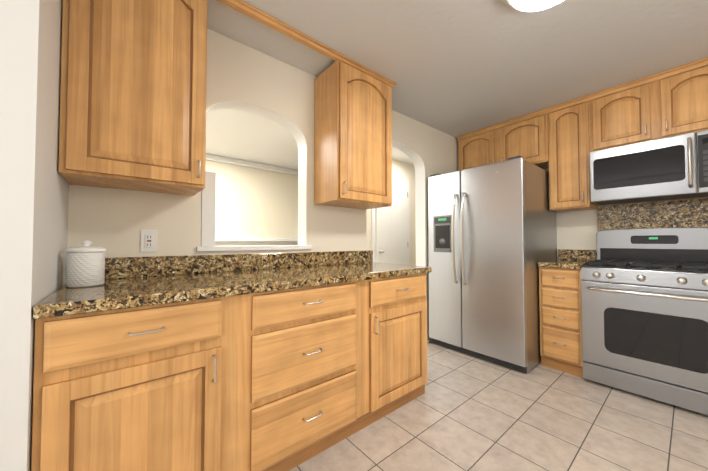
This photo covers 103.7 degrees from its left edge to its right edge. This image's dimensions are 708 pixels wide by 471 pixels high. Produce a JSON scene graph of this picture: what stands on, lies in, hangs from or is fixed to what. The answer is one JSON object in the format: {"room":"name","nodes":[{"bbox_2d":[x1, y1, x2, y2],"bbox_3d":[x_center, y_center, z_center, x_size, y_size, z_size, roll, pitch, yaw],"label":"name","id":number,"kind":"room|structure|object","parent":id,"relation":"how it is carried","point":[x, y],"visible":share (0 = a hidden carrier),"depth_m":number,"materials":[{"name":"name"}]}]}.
{"room":"kitchen","nodes":[
{"label":"kitchen","id":0,"kind":"room"},
{"bbox_2d":[0,0,68,470],"bbox_3d":[-1.211,-0.071,1.062,0.113,2.390,0.765,1,-2,-40],"label":"wall","id":1,"kind":"structure","parent":0,"point":[34,192],"depth_m":0.79,"materials":[{"name":"white paint"}]},
{"bbox_2d":[205,160,297,237],"bbox_3d":[-1.877,0.009,4.417,6.600,2.390,0.120,1,-2,-40],"label":"wall","id":2,"kind":"structure","parent":0,"point":[255,203],"depth_m":4.55,"materials":[{"name":"beige paint"}]},
{"bbox_2d":[206,153,297,174],"bbox_3d":[-1.815,-1.142,4.371,6.580,0.089,0.068,1,-2,-40],"label":"crown molding","id":3,"kind":"structure","parent":2,"relation":"attached to","point":[222,159],"depth_m":4.45,"materials":[{"name":"white paint"}]},
{"bbox_2d":[215,242,297,245],"bbox_3d":[-1.825,0.138,4.352,6.580,0.069,0.038,1,-2,-40],"label":"trim","id":4,"kind":"structure","parent":2,"relation":"attached to","point":[249,243],"depth_m":4.47,"materials":[{"name":"white paint"}]},
{"bbox_2d":[215,237,297,241],"bbox_3d":[-1.800,0.071,4.323,6.580,0.060,0.118,1,-2,-40],"label":"trim","id":5,"kind":"structure","parent":2,"relation":"attached to","point":[220,239],"depth_m":4.43,"materials":[{"name":"white paint"}]},
{"bbox_2d":[67,28,457,342],"bbox_3d":[0.464,-0.029,2.855,4.980,2.390,0.130,1,-2,-40],"label":"wall","id":6,"kind":"structure","parent":0,"point":[113,222],"depth_m":1.89,"materials":[{"name":"beige paint"}]},
{"bbox_2d":[58,0,207,195],"bbox_3d":[-1.026,-0.745,1.346,0.506,1.023,0.321,1,-2,-40],"label":"upper cabinet","id":7,"kind":"object","parent":6,"relation":"attached to","point":[133,94],"depth_m":1.21,"materials":[{"name":"brown wood"}]},
{"bbox_2d":[140,230,156,251],"bbox_3d":[-1.089,0.031,1.478,0.072,0.116,0.011,1,-2,-40],"label":"electrical outlet plate","id":8,"kind":"object","parent":6,"relation":"attached to","point":[148,240],"visible":1,"depth_m":1.48,"materials":[{"name":"white plastic"}]},
{"bbox_2d":[201,171,215,245],"bbox_3d":[-0.912,-0.157,1.718,0.075,0.448,0.132,1,-2,-40],"label":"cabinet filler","id":9,"kind":"structure","parent":6,"relation":"attached to","point":[208,200],"depth_m":1.67,"materials":[{"name":"white paint"}]},
{"bbox_2d":[105,250,372,277],"bbox_3d":[-0.577,0.176,1.883,1.908,0.105,0.031,1,-2,-40],"label":"backsplash","id":10,"kind":"structure","parent":6,"relation":"attached to","point":[145,267],"depth_m":1.67,"materials":[{"name":"brown stone"}]},
{"bbox_2d":[196,245,311,251],"bbox_3d":[-0.618,0.087,1.861,0.770,0.032,0.019,1,-2,-40],"label":"sill","id":11,"kind":"structure","parent":6,"relation":"attached to","point":[242,248],"depth_m":1.80,"materials":[{"name":"white paint"}]},
{"bbox_2d":[314,52,393,208],"bbox_3d":[0.004,-0.735,2.196,0.543,1.003,0.321,1,-2,-40],"label":"upper cabinet","id":12,"kind":"object","parent":6,"relation":"attached to","point":[353,102],"depth_m":2.04,"materials":[{"name":"brown wood"}]},
{"bbox_2d":[367,159,415,265],"bbox_3d":[0.557,0.007,4.352,2.930,2.390,0.120,1,-2,-40],"label":"wall","id":13,"kind":"structure","parent":0,"point":[403,170],"depth_m":4.59,"materials":[{"name":"beige paint"}]},
{"bbox_2d":[371,177,409,264],"bbox_3d":[0.584,0.145,4.264,0.845,2.100,0.036,1,-2,-40],"label":"hall door","id":14,"kind":"structure","parent":13,"relation":"in","point":[390,231],"depth_m":4.28,"materials":[{"name":"white paint"}]},
{"bbox_2d":[206,0,707,169],"bbox_3d":[0.102,-1.242,2.041,6.850,0.004,6.350,1,-2,-40],"label":"ceiling","id":15,"kind":"structure","parent":0,"point":[455,68],"depth_m":1.87,"materials":[{"name":"white paint"}]},
{"bbox_2d":[501,0,562,11],"bbox_3d":[0.920,-1.199,1.308,0.430,0.122,0.430,1,-2,-40],"label":"ceiling light","id":16,"kind":"object","parent":15,"relation":"attached to","point":[528,5],"visible":1,"depth_m":1.40,"materials":[{"name":"white glass"}]},
{"bbox_2d":[289,341,707,470],"bbox_3d":[0.102,1.146,1.984,6.850,0.001,6.350,1,-2,-40],"label":"floor","id":17,"kind":"structure","parent":0,"point":[465,412],"depth_m":1.63,"materials":[{"name":"tile"}]},
{"bbox_2d":[31,290,242,470],"bbox_3d":[-0.904,0.690,1.215,0.570,0.875,0.626,1,-2,-40],"label":"base cabinet","id":18,"kind":"object","parent":17,"relation":"on","point":[140,386],"depth_m":0.96,"materials":[{"name":"brown wood"}]},
{"bbox_2d":[33,262,430,313],"bbox_3d":[-0.379,0.243,1.653,1.924,0.040,0.634,1,-2,-40],"label":"countertop","id":19,"kind":"structure","parent":18,"relation":"on","point":[114,291],"depth_m":1.23,"materials":[{"name":"brown stone"}]},
{"bbox_2d":[66,241,105,287],"bbox_3d":[-1.115,0.116,1.159,0.122,0.187,0.122,1,-2,-40],"label":"canister","id":20,"kind":"object","parent":19,"relation":"on","point":[85,264],"visible":1,"depth_m":1.12,"materials":[{"name":"white ceramic"}]},
{"bbox_2d":[243,278,366,470],"bbox_3d":[-0.411,0.700,1.622,0.708,0.875,0.626,1,-2,-40],"label":"base cabinet","id":21,"kind":"object","parent":17,"relation":"on","point":[261,362],"depth_m":1.35,"materials":[{"name":"brown wood"}]},
{"bbox_2d":[367,270,430,425],"bbox_3d":[0.101,0.710,2.044,0.620,0.875,0.626,1,-2,-40],"label":"base cabinet","id":22,"kind":"object","parent":17,"relation":"on","point":[396,303],"depth_m":1.78,"materials":[{"name":"brown wood"}]},
{"bbox_2d":[428,156,556,372],"bbox_3d":[1.415,0.253,2.903,0.993,1.806,0.932,1,-2,-40],"label":"refrigerator","id":23,"kind":"object","parent":17,"relation":"on","point":[492,235],"visible":0.98,"depth_m":2.53,"materials":[{"name":"silver metal"}]},
{"bbox_2d":[538,266,582,376],"bbox_3d":[1.973,0.722,2.546,0.626,0.875,0.300,1,-2,-40],"label":"base cabinet","id":24,"kind":"object","parent":17,"relation":"on","point":[560,279],"depth_m":2.34,"materials":[{"name":"brown wood"}]},
{"bbox_2d":[538,258,585,265],"bbox_3d":[1.970,0.265,2.555,0.634,0.040,0.303,1,-2,-40],"label":"countertop","id":25,"kind":"structure","parent":24,"relation":"on","point":[562,261],"depth_m":2.45,"materials":[{"name":"brown stone"}]},
{"bbox_2d":[581,227,707,414],"bbox_3d":[2.259,0.533,2.083,0.706,1.190,0.771,1,-2,-40],"label":"range","id":26,"kind":"object","parent":17,"relation":"on","point":[644,309],"visible":1,"depth_m":1.97,"materials":[{"name":"silver metal"}]},
{"bbox_2d":[544,168,702,259],"bbox_3d":[2.636,-0.040,2.360,0.130,2.390,3.660,1,-2,-40],"label":"wall","id":27,"kind":"structure","parent":0,"point":[577,230],"depth_m":2.76,"materials":[{"name":"beige paint"}]},
{"bbox_2d":[456,125,495,170],"bbox_3d":[1.546,-0.955,3.344,0.321,0.507,0.471,1,-2,-40],"label":"upper cabinet","id":28,"kind":"object","parent":27,"relation":"attached to","point":[477,148],"depth_m":3.23,"materials":[{"name":"brown wood"}]},
{"bbox_2d":[496,109,547,168],"bbox_3d":[1.846,-0.964,2.980,0.321,0.507,0.473,1,-2,-40],"label":"upper cabinet","id":29,"kind":"object","parent":27,"relation":"attached to","point":[526,136],"depth_m":2.84,"materials":[{"name":"brown wood"}]},
{"bbox_2d":[544,95,596,211],"bbox_3d":[2.095,-0.734,2.674,0.321,0.982,0.304,1,-2,-40],"label":"upper cabinet","id":30,"kind":"object","parent":27,"relation":"attached to","point":[561,141],"depth_m":2.56,"materials":[{"name":"brown wood"}]},
{"bbox_2d":[558,198,707,261],"bbox_3d":[2.878,-0.029,1.934,0.031,0.517,2.428,1,-2,-40],"label":"backsplash","id":31,"kind":"structure","parent":27,"relation":"attached to","point":[690,213],"depth_m":2.37,"materials":[{"name":"brown stone"}]},
{"bbox_2d":[588,57,707,151],"bbox_3d":[2.441,-0.981,2.260,0.321,0.507,0.780,1,-2,-40],"label":"upper cabinet","id":32,"kind":"object","parent":27,"relation":"attached to","point":[674,101],"depth_m":2.17,"materials":[{"name":"brown wood"}]},
{"bbox_2d":[589,130,707,205],"bbox_3d":[2.396,-0.501,2.201,0.448,0.432,0.763,1,-2,-40],"label":"microwave","id":33,"kind":"object","parent":32,"relation":"attached to","point":[670,168],"visible":1,"depth_m":2.11,"materials":[{"name":"silver metal"}]}
]}

